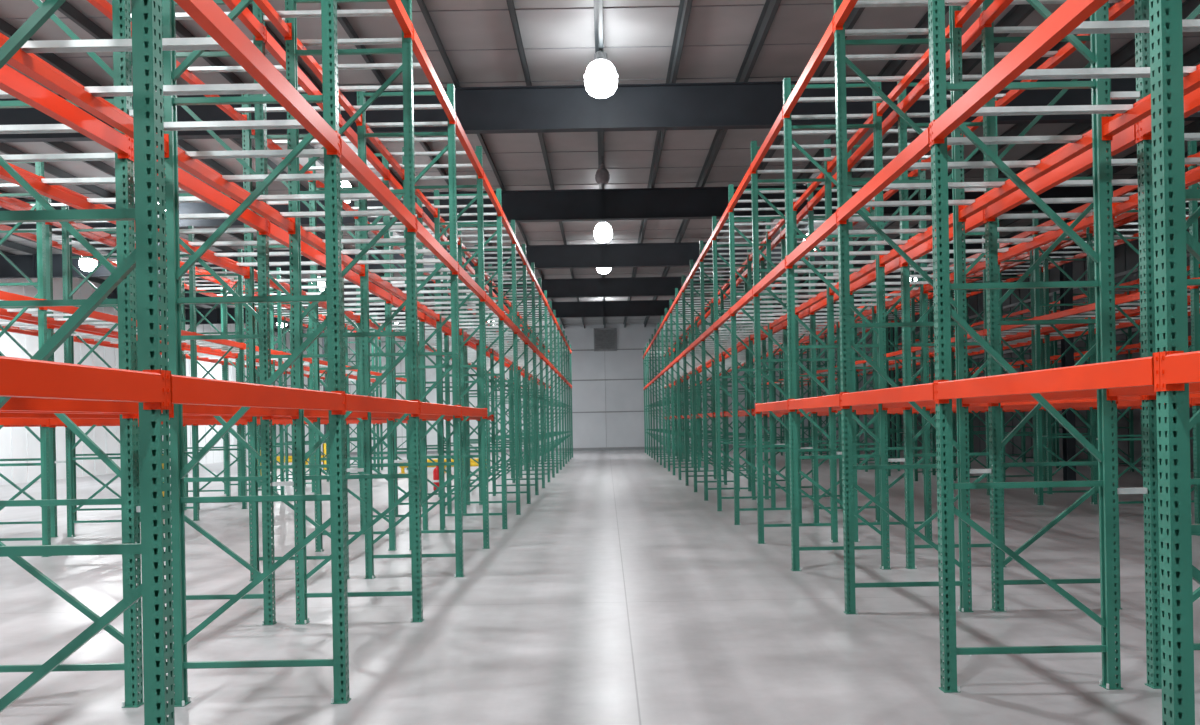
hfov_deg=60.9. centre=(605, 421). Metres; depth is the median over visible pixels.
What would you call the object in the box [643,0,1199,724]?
racks
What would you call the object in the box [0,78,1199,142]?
rafter
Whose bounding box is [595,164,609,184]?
light
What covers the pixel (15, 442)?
wall
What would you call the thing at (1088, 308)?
racks
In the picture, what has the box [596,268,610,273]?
light
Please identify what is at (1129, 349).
racks
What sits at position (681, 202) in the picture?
rafter
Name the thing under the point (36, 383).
racks
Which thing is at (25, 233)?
racks
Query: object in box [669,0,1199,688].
racks
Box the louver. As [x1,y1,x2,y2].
[594,328,616,350]
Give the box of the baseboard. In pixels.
[284,443,837,455]
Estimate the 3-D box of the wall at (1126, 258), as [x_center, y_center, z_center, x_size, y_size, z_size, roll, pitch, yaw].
[16.229,-2.378,26.750,0.260,7.520,68.500,-1,0,0]
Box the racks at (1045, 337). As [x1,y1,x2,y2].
[779,201,1199,516]
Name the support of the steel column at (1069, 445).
on the floor
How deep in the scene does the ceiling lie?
16.94 m
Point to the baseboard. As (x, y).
(730, 446)
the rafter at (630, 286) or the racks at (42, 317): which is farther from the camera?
the rafter at (630, 286)
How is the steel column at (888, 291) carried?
on the floor
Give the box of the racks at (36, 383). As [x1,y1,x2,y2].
[0,0,572,724]
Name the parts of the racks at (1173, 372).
upright frame, upright frame, upright frame, upright frame, upright frame, upright frame, upright frame, upright frame, upright frame, upright frame, upright frame, upright frame, upright frame, upright frame, upright frame, upright frame, upright frame, upright frame, upright frame, upright frame, upright frame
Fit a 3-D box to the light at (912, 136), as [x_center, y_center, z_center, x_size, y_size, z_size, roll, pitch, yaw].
[6.051,-5.477,20.000,0.512,0.910,0.512,-1,0,0]
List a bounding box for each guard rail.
[273,455,322,464]
[399,458,477,473]
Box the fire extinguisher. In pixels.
[433,466,438,489]
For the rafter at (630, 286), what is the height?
0.720 m
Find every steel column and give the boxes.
[158,243,163,496]
[255,281,260,454]
[322,308,325,469]
[887,291,895,457]
[1058,210,1075,480]
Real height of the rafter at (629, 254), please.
0.720 m
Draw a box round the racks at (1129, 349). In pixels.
[894,264,1199,476]
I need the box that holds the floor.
[0,445,1199,724]
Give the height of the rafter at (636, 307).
0.720 m
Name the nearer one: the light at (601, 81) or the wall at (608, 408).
the light at (601, 81)
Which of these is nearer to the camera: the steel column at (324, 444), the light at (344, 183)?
the light at (344, 183)
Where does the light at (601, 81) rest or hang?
hanging from the ceiling
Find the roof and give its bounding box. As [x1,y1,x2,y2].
[0,0,1199,333]
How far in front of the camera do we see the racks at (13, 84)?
8.73 m
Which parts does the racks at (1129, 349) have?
upright frame, upright frame, upright frame, upright frame, upright frame, upright frame, upright frame, upright frame, upright frame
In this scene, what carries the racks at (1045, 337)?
on the floor
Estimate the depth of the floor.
8.91 m
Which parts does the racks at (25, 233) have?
upright frame, upright frame, upright frame, upright frame, upright frame, upright frame, upright frame, upright frame, upright frame, upright frame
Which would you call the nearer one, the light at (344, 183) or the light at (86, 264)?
the light at (344, 183)
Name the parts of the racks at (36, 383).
upright frame, upright frame, upright frame, upright frame, upright frame, upright frame, upright frame, upright frame, upright frame, upright frame, upright frame, upright frame, upright frame, upright frame, upright frame, upright frame, upright frame, upright frame, upright frame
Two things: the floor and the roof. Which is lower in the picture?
the floor
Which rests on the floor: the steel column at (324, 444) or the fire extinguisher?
the steel column at (324, 444)
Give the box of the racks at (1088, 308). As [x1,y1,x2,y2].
[761,141,1199,535]
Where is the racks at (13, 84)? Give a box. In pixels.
[0,0,546,707]
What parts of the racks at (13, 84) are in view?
upright frame, upright frame, upright frame, upright frame, upright frame, upright frame, upright frame, upright frame, upright frame, upright frame, upright frame, upright frame, upright frame, upright frame, upright frame, upright frame, upright frame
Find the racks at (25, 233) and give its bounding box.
[0,197,375,537]
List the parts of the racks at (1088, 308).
upright frame, upright frame, upright frame, upright frame, upright frame, upright frame, upright frame, upright frame, upright frame, upright frame, upright frame, upright frame, upright frame, upright frame, upright frame, upright frame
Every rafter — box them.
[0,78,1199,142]
[0,185,1199,230]
[0,236,1115,278]
[107,271,1017,304]
[185,297,933,324]
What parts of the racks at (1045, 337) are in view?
upright frame, upright frame, upright frame, upright frame, upright frame, upright frame, upright frame, upright frame, upright frame, upright frame, upright frame, upright frame, upright frame, upright frame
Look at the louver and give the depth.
60.92 m
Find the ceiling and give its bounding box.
[0,0,1199,329]
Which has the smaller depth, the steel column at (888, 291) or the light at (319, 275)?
the light at (319, 275)
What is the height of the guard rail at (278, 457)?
0.480 m
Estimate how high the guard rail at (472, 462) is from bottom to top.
0.480 m
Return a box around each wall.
[0,277,279,484]
[282,322,873,452]
[884,211,1199,471]
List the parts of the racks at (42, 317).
upright frame, upright frame, upright frame, upright frame, upright frame, upright frame, upright frame, upright frame, upright frame, upright frame, upright frame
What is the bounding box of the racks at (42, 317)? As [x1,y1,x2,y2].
[0,162,407,556]
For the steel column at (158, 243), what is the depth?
24.81 m
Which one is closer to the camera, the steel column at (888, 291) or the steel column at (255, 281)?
the steel column at (255, 281)
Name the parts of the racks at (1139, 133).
upright frame, upright frame, upright frame, upright frame, upright frame, upright frame, upright frame, upright frame, upright frame, upright frame, upright frame, upright frame, upright frame, upright frame, upright frame, upright frame, upright frame, upright frame, upright frame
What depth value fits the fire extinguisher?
23.59 m
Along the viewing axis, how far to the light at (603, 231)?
27.72 m
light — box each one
[79,250,96,271]
[318,274,324,290]
[340,172,350,203]
[584,49,617,97]
[594,221,612,242]
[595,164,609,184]
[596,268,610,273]
[907,133,927,162]

